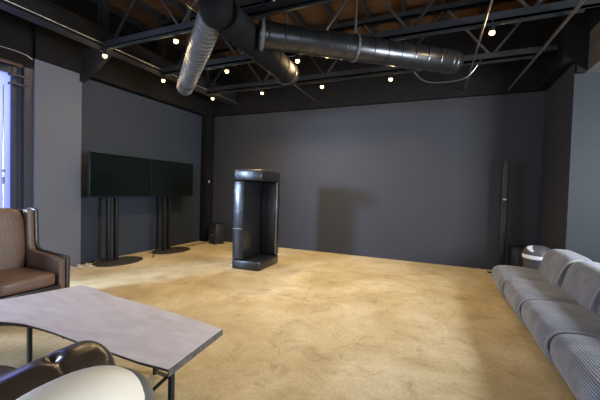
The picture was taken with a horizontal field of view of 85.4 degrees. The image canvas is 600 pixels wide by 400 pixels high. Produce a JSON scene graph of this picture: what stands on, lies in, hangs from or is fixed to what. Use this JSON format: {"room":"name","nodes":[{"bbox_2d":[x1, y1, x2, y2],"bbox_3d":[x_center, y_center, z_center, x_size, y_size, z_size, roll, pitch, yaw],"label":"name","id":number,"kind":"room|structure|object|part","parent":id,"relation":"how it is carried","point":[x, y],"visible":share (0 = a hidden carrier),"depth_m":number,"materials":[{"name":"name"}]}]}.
{"room":"studio","nodes":[
{"label":"studio","id":0,"kind":"room"},
{"bbox_2d":[0,61,201,263],"bbox_3d":[-4.749,-1.183,4.280,0.200,4.750,10.500,2,2,23],"label":"wall","id":1,"kind":"structure","parent":0,"point":[114,120],"depth_m":6.96,"materials":[{"name":"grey paint"}]},
{"bbox_2d":[0,58,22,67],"bbox_3d":[-4.500,-1.997,4.125,0.056,0.056,1.640,2,2,23],"label":"pipe","id":2,"kind":"object","parent":1,"relation":"attached to","point":[1,59],"visible":1,"depth_m":4.74,"materials":[{"name":"brown metal"}]},
{"bbox_2d":[0,45,31,59],"bbox_3d":[-4.294,-2.190,4.661,0.020,0.065,0.795,2,2,23],"label":"conduit","id":3,"kind":"object","parent":1,"relation":"attached to","point":[0,45],"visible":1,"depth_m":4.82,"materials":[{"name":"metal"}]},
{"bbox_2d":[0,62,32,209],"bbox_3d":[-4.518,-0.422,4.656,0.220,3.220,1.090,2,2,23],"label":"window","id":4,"kind":"structure","parent":1,"relation":"in","point":[16,83],"depth_m":4.97,"materials":[{"name":"glass"},{"name":"dark blue steel"}]},
{"bbox_3d":[-4.603,-0.423,4.611,0.020,2.980,0.800,2,2,23],"label":"pane","id":5,"kind":"part","parent":4,"relation":"part of","materials":[{"name":"white"}]},
{"bbox_2d":[33,59,81,266],"bbox_3d":[-4.082,-0.523,5.452,0.140,3.400,0.720,2,2,23],"label":"column","id":6,"kind":"structure","parent":1,"relation":"attached to","point":[57,91],"depth_m":5.39,"materials":[{"name":"grey paint"}]},
{"bbox_2d":[0,0,212,115],"bbox_3d":[-3.518,-2.824,6.459,0.200,1.530,5.270,2,2,23],"label":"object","id":7,"kind":"structure","parent":1,"relation":"attached to","point":[38,42],"depth_m":5.75,"materials":[{"name":"black paint"}]},
{"bbox_2d":[200,115,213,241],"bbox_3d":[-2.539,-0.581,8.875,0.200,3.400,0.270,2,2,23],"label":"trim","id":8,"kind":"structure","parent":1,"relation":"attached to","point":[207,149],"depth_m":8.77,"materials":[{"name":"black paint"}]},
{"bbox_2d":[0,241,576,399],"bbox_3d":[-0.304,1.421,2.447,10.200,0.100,10.800,2,2,23],"label":"floor","id":9,"kind":"structure","parent":0,"point":[306,325],"depth_m":3.42,"materials":[{"name":"concrete"}]},
{"bbox_2d":[0,207,69,299],"bbox_3d":[-3.225,0.681,3.573,0.845,1.150,0.860,2,2,23],"label":"armchair","id":10,"kind":"object","parent":9,"relation":"on","point":[26,268],"visible":0.94,"depth_m":3.77,"materials":[{"name":"leather"}]},
{"bbox_3d":[-3.511,0.495,3.694,0.194,0.801,0.620,2,2,23],"label":"backrest","id":11,"kind":"part","parent":10,"relation":"part of","materials":[{"name":"brown leather"}]},
{"bbox_2d":[0,267,54,296],"bbox_3d":[-3.164,0.884,3.550,0.700,0.150,0.610,2,2,23],"label":"seat cushion","id":12,"kind":"object","parent":10,"relation":"on","point":[14,281],"depth_m":3.49,"materials":[{"name":"brown leather"}]},
{"bbox_3d":[-3.205,1.052,3.571,0.720,0.190,0.670,2,2,23],"label":"seat rail","id":13,"kind":"part","parent":10,"relation":"part of","materials":[{"name":"leather"}]},
{"bbox_2d":[0,340,116,399],"bbox_3d":[-1.959,0.916,1.554,2.060,0.870,0.940,2,2,23],"label":"armchair","id":14,"kind":"object","parent":9,"relation":"on","point":[14,382],"visible":0.7,"depth_m":1.38,"materials":[{"name":"black leather"}]},
{"bbox_2d":[0,365,16,375],"bbox_3d":[-1.587,1.022,1.515,0.710,0.160,0.620,2,2,23],"label":"seat cushion","id":15,"kind":"object","parent":14,"relation":"on","point":[4,369],"depth_m":1.81,"materials":[{"name":"brown leather"}]},
{"bbox_2d":[16,365,154,399],"bbox_3d":[-0.429,0.936,0.732,0.621,0.966,0.520,2,2,23],"label":"chair","id":16,"kind":"object","parent":9,"relation":"on","point":[104,382],"visible":1,"depth_m":0.83,"materials":[{"name":"plastic"}]},
{"bbox_2d":[0,285,222,399],"bbox_3d":[-1.654,1.121,2.520,2.206,0.420,1.033,2,2,23],"label":"coffee table","id":17,"kind":"object","parent":9,"relation":"on","point":[157,339],"visible":0.89,"depth_m":2.40,"materials":[{"name":"grey wood"}]},
{"bbox_3d":[-2.059,1.135,2.474,0.026,0.372,0.026,2,2,23],"label":"leg","id":18,"kind":"part","parent":17,"relation":"part of","materials":[{"name":"black plastic"}]},
{"bbox_3d":[-0.757,1.188,1.909,0.026,0.372,0.026,2,2,23],"label":"leg","id":19,"kind":"part","parent":17,"relation":"part of","materials":[{"name":"black plastic"}]},
{"bbox_2d":[92,197,142,266],"bbox_3d":[-3.425,0.290,6.161,0.658,1.770,0.940,2,2,23],"label":"tv stand","id":20,"kind":"object","parent":9,"relation":"on","point":[115,261],"visible":0.62,"depth_m":6.11,"materials":[{"name":"black metal"}]},
{"bbox_2d":[88,151,149,196],"bbox_3d":[-3.419,-0.463,6.225,0.064,0.790,1.265,2,2,23],"label":"television","id":21,"kind":"object","parent":20,"relation":"attached to","point":[109,175],"visible":1,"depth_m":6.11,"materials":[{"name":"black plastic"}]},
{"bbox_2d":[152,196,189,253],"bbox_3d":[-2.898,0.269,7.372,0.658,1.770,0.940,2,2,23],"label":"tv stand","id":22,"kind":"object","parent":9,"relation":"on","point":[166,248],"visible":0.64,"depth_m":7.32,"materials":[{"name":"black metal"}]},
{"bbox_2d":[149,159,192,195],"bbox_3d":[-2.905,-0.483,7.408,0.064,0.790,1.265,2,2,23],"label":"television","id":23,"kind":"object","parent":22,"relation":"attached to","point":[167,178],"visible":1,"depth_m":7.31,"materials":[{"name":"black plastic"}]},
{"bbox_2d":[208,223,225,244],"bbox_3d":[-2.182,0.876,8.523,0.360,0.530,0.316,3,2,43],"label":"speaker","id":24,"kind":"object","parent":9,"relation":"on","point":[216,231],"visible":1,"depth_m":8.41},
{"bbox_2d":[208,225,214,241],"bbox_3d":[-2.283,0.871,8.417,0.320,0.420,0.012,3,2,43],"label":"grille","id":25,"kind":"object","parent":24,"relation":"attached to","point":[211,231],"depth_m":8.42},
{"bbox_2d":[231,169,279,270],"bbox_3d":[-0.855,0.345,6.182,0.650,1.800,0.830,2,2,20],"label":"booth","id":26,"kind":"object","parent":9,"relation":"on","point":[256,197],"visible":1,"depth_m":6.09,"materials":[{"name":"black leather"}]},
{"bbox_2d":[487,160,509,272],"bbox_3d":[3.735,0.323,5.998,0.302,2.110,0.355,1,2,-16],"label":"speaker","id":27,"kind":"object","parent":9,"relation":"on","point":[505,163],"visible":0.85,"depth_m":5.97},
{"bbox_2d":[502,162,508,197],"bbox_3d":[3.766,-0.370,5.953,0.080,0.660,0.008,2,2,23],"label":"grille","id":28,"kind":"object","parent":27,"relation":"attached to","point":[505,168],"depth_m":5.95,"materials":[{"name":"black fabric"}]},
{"bbox_2d":[507,244,526,266],"bbox_3d":[4.009,1.118,5.922,0.320,0.540,0.418,2,2,23],"label":"speaker","id":29,"kind":"object","parent":9,"relation":"on","point":[515,258],"visible":0.34,"depth_m":5.80,"materials":[{"name":"black plastic"}]},
{"bbox_2d":[515,249,522,266],"bbox_3d":[3.951,1.112,5.737,0.260,0.460,0.008,2,2,23],"label":"grille","id":30,"kind":"object","parent":29,"relation":"attached to","point":[518,252],"depth_m":5.76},
{"bbox_2d":[522,245,549,269],"bbox_3d":[3.703,1.054,5.061,0.424,0.702,0.424,2,2,23],"label":"waste bin","id":31,"kind":"object","parent":9,"relation":"on","point":[532,255],"visible":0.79,"depth_m":4.95,"materials":[{"name":"plastic"}]},
{"bbox_3d":[3.711,0.776,5.053,0.420,0.146,0.420,2,2,23],"label":"lid","id":32,"kind":"part","parent":31,"relation":"part of","materials":[{"name":"plastic"}]},
{"bbox_2d":[492,249,599,399],"bbox_3d":[2.531,1.065,2.767,0.930,0.750,4.638,2,2,22],"label":"sofa","id":33,"kind":"object","parent":9,"relation":"on","point":[558,303],"visible":1,"depth_m":3.07,"materials":[{"name":"fabric"}]},
{"bbox_2d":[492,265,548,299],"bbox_3d":[3.127,1.189,4.550,0.700,0.400,0.880,2,2,23],"label":"seat cushion","id":34,"kind":"object","parent":33,"relation":"on","point":[500,273],"depth_m":4.41,"materials":[{"name":"grey fabric"}]},
{"bbox_2d":[503,279,578,325],"bbox_3d":[2.799,1.204,3.733,0.700,0.400,0.880,2,2,23],"label":"seat cushion","id":35,"kind":"object","parent":33,"relation":"on","point":[516,291],"depth_m":3.61,"materials":[{"name":"grey fabric"}]},
{"bbox_2d":[521,300,599,366],"bbox_3d":[2.471,1.219,2.916,0.700,0.400,0.880,2,2,23],"label":"seat cushion","id":36,"kind":"object","parent":33,"relation":"on","point":[545,320],"depth_m":2.84,"materials":[{"name":"grey fabric"}]},
{"bbox_2d":[538,249,591,286],"bbox_3d":[3.390,0.932,4.191,0.383,0.520,0.880,2,2,23],"label":"cushion","id":37,"kind":"object","parent":33,"relation":"on","point":[555,263],"depth_m":4.06,"materials":[{"name":"grey fabric"}]},
{"bbox_2d":[550,334,599,399],"bbox_3d":[2.143,1.234,2.099,0.700,0.400,0.880,2,2,23],"label":"seat cushion","id":38,"kind":"object","parent":33,"relation":"on","point":[576,357],"depth_m":2.19,"materials":[{"name":"grey fabric"}]},
{"bbox_2d":[561,261,599,311],"bbox_3d":[3.063,0.947,3.374,0.383,0.520,0.880,2,2,23],"label":"cushion","id":39,"kind":"object","parent":33,"relation":"on","point":[580,280],"depth_m":3.35,"materials":[{"name":"grey fabric"}]},
{"bbox_2d":[88,0,547,70],"bbox_3d":[-0.172,-3.360,2.307,10.200,0.230,10.800,2,2,23],"label":"ceiling","id":40,"kind":"structure","parent":0,"point":[145,15],"depth_m":6.01,"materials":[{"name":"paint"}]},
{"bbox_2d":[0,0,237,105],"bbox_3d":[-3.725,-2.954,3.859,0.180,1.130,10.200,2,2,23],"label":"girder","id":41,"kind":"object","parent":40,"relation":"attached to","point":[100,32],"visible":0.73,"depth_m":5.13,"materials":[{"name":"metal"}]},
{"bbox_2d":[80,47,110,82],"bbox_3d":[-3.498,-2.332,5.559,0.710,0.560,0.080,2,2,23],"label":"wall bracket","id":42,"kind":"object","parent":41,"relation":"attached to","point":[93,60],"visible":0.7,"depth_m":5.56,"materials":[{"name":"metal"}]},
{"bbox_3d":[-3.139,-3.127,5.193,0.120,0.830,0.100,2,2,23],"label":"hanger post","id":43,"kind":"part","parent":41,"relation":"part of","materials":[{"name":"metal"}]},
{"bbox_2d":[4,0,237,103],"bbox_3d":[-2.756,-2.470,5.872,0.026,0.026,5.650,2,2,23],"label":"conduit","id":44,"kind":"object","parent":41,"relation":"attached to","point":[13,3],"visible":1,"depth_m":4.82,"materials":[{"name":"metal"}]},
{"bbox_3d":[-2.669,-3.145,6.275,0.120,0.830,0.100,2,2,23],"label":"hanger post","id":45,"kind":"part","parent":41,"relation":"part of","materials":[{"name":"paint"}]},
{"bbox_3d":[-2.159,-3.166,7.449,0.120,0.830,0.100,2,2,23],"label":"hanger post","id":46,"kind":"part","parent":41,"relation":"part of","materials":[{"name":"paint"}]},
{"bbox_2d":[102,0,342,49],"bbox_3d":[0.829,-2.751,3.475,8.550,1.000,0.110,2,2,23],"label":"joist","id":47,"kind":"object","parent":40,"relation":"attached to","point":[272,5],"visible":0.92,"depth_m":4.54,"materials":[{"name":"paint"}]},
{"bbox_2d":[99,0,339,51],"bbox_3d":[-0.208,-2.256,3.836,6.400,0.072,0.036,2,2,23],"label":"track","id":48,"kind":"object","parent":47,"relation":"attached to","point":[319,2],"visible":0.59,"depth_m":3.98,"materials":[{"name":"black metal"}]},
{"bbox_2d":[102,50,106,57],"bbox_3d":[-3.043,-2.275,5.068,0.072,0.119,0.071,2,2,23],"label":"spotlight","id":49,"kind":"object","parent":48,"relation":"attached to","point":[104,54],"visible":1,"depth_m":5.05,"materials":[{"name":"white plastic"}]},
{"bbox_2d":[173,34,178,43],"bbox_3d":[-1.714,-2.221,4.491,0.072,0.119,0.071,2,2,23],"label":"spotlight","id":50,"kind":"object","parent":48,"relation":"attached to","point":[175,39],"visible":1,"depth_m":4.47,"materials":[{"name":"beige"}]},
{"bbox_2d":[185,3,316,101],"bbox_3d":[-0.445,-2.265,5.656,0.020,0.020,4.290,2,2,23],"label":"conduit","id":51,"kind":"object","parent":48,"relation":"attached to","point":[187,4],"visible":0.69,"depth_m":6.43,"materials":[{"name":"metal"}]},
{"bbox_2d":[464,0,492,90],"bbox_3d":[2.501,-2.130,4.596,0.028,0.053,3.891,2,2,22],"label":"conduit","id":52,"kind":"object","parent":48,"relation":"attached to","point":[491,1],"visible":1,"depth_m":4.24,"materials":[{"name":"metal"}]},
{"bbox_2d":[508,0,585,89],"bbox_3d":[3.211,-2.074,4.125,0.038,0.098,4.199,2,2,20],"label":"conduit","id":53,"kind":"object","parent":48,"relation":"attached to","point":[581,2],"visible":1,"depth_m":4.16,"materials":[{"name":"metal"}]},
{"bbox_2d":[176,0,463,94],"bbox_3d":[-0.365,-2.642,4.464,4.856,1.603,2.612,2,2,23],"label":"air duct","id":54,"kind":"object","parent":40,"relation":"hanging from","point":[265,43],"visible":1,"depth_m":4.13,"materials":[{"name":"metal"}]},
{"bbox_2d":[161,0,599,73],"bbox_3d":[0.460,-2.804,4.921,6.720,1.000,0.110,2,2,23],"label":"joist","id":55,"kind":"object","parent":40,"relation":"attached to","point":[526,11],"visible":0.6,"depth_m":4.34,"materials":[{"name":"paint"}]},
{"bbox_2d":[159,8,584,76],"bbox_3d":[0.267,-2.275,4.927,6.400,0.072,0.036,2,2,23],"label":"track","id":56,"kind":"object","parent":55,"relation":"attached to","point":[581,10],"visible":0.53,"depth_m":4.15,"materials":[{"name":"black metal"}]},
{"bbox_2d":[295,55,299,62],"bbox_3d":[-0.038,-2.192,5.061,0.072,0.119,0.071,2,2,23],"label":"spotlight","id":57,"kind":"object","parent":56,"relation":"attached to","point":[297,60],"visible":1,"depth_m":5.04,"materials":[{"name":"beige"}]},
{"bbox_2d":[489,25,494,35],"bbox_3d":[2.373,-2.094,4.014,0.072,0.119,0.071,2,2,23],"label":"spotlight","id":58,"kind":"object","parent":56,"relation":"attached to","point":[492,29],"visible":1,"depth_m":4.00,"materials":[{"name":"beige"}]},
{"bbox_2d":[206,0,557,93],"bbox_3d":[0.870,-2.828,6.138,6.500,1.000,0.110,2,2,23],"label":"joist","id":59,"kind":"object","parent":40,"relation":"attached to","point":[451,7],"visible":0.75,"depth_m":5.78,"materials":[{"name":"paint"}]},
{"bbox_2d":[205,56,533,95],"bbox_3d":[0.693,-2.299,6.159,6.200,0.072,0.036,2,2,23],"label":"track","id":60,"kind":"object","parent":59,"relation":"attached to","point":[528,57],"visible":0.79,"depth_m":5.92,"materials":[{"name":"black metal"}]},
{"bbox_2d":[412,65,477,82],"bbox_3d":[2.450,-2.133,5.508,1.065,0.278,0.062,2,2,23],"label":"cable","id":61,"kind":"object","parent":59,"relation":"hanging from","point":[476,65],"visible":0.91,"depth_m":5.50,"materials":[{"name":"metal"}]},
{"bbox_2d":[212,91,544,269],"bbox_3d":[0.996,-1.121,7.618,8.080,4.750,0.200,2,2,23],"label":"wall","id":62,"kind":"structure","parent":0,"point":[415,181],"depth_m":7.02,"materials":[{"name":"grey paint"}]},
{"bbox_2d":[212,19,539,116],"bbox_3d":[0.983,-2.818,7.431,7.680,1.350,0.100,2,2,23],"label":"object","id":63,"kind":"structure","parent":62,"relation":"attached to","point":[493,78],"depth_m":6.89,"materials":[{"name":"black paint"}]},
{"bbox_2d":[538,63,574,249],"bbox_3d":[4.320,-0.964,5.390,0.200,4.750,1.640,2,2,23],"label":"wall","id":64,"kind":"structure","parent":0,"point":[558,108],"depth_m":5.23,"materials":[{"name":"grey paint"}]},
{"bbox_2d":[536,0,590,90],"bbox_3d":[4.175,-2.574,5.207,0.280,1.530,1.440,2,2,23],"label":"trim","id":65,"kind":"structure","parent":64,"relation":"attached to","point":[572,40],"depth_m":4.71,"materials":[{"name":"black paint"}]},
{"bbox_2d":[590,8,599,30],"bbox_3d":[4.635,-2.780,3.634,1.800,1.000,1.248,2,2,23],"label":"trim","id":66,"kind":"structure","parent":64,"relation":"attached to","point":[595,13],"depth_m":4.37,"materials":[{"name":"black paint"}]},
{"bbox_2d":[565,72,599,262],"bbox_3d":[4.912,-0.917,4.342,2.118,4.750,0.212,2,2,23],"label":"wall","id":67,"kind":"structure","parent":0,"point":[583,208],"depth_m":4.61,"materials":[{"name":"grey paint"}]},
{"bbox_3d":[3.948,-0.808,-0.280,0.200,4.750,9.060,2,2,23],"label":"wall","id":68,"kind":"structure","parent":0,"visible":0},
{"bbox_2d":[586,22,599,72],"bbox_3d":[4.614,-2.016,3.656,1.800,0.530,1.248,2,2,23],"label":"trim","id":69,"kind":"structure","parent":68,"relation":"attached to","point":[594,38],"depth_m":4.35,"materials":[{"name":"grey paint"}]}
]}

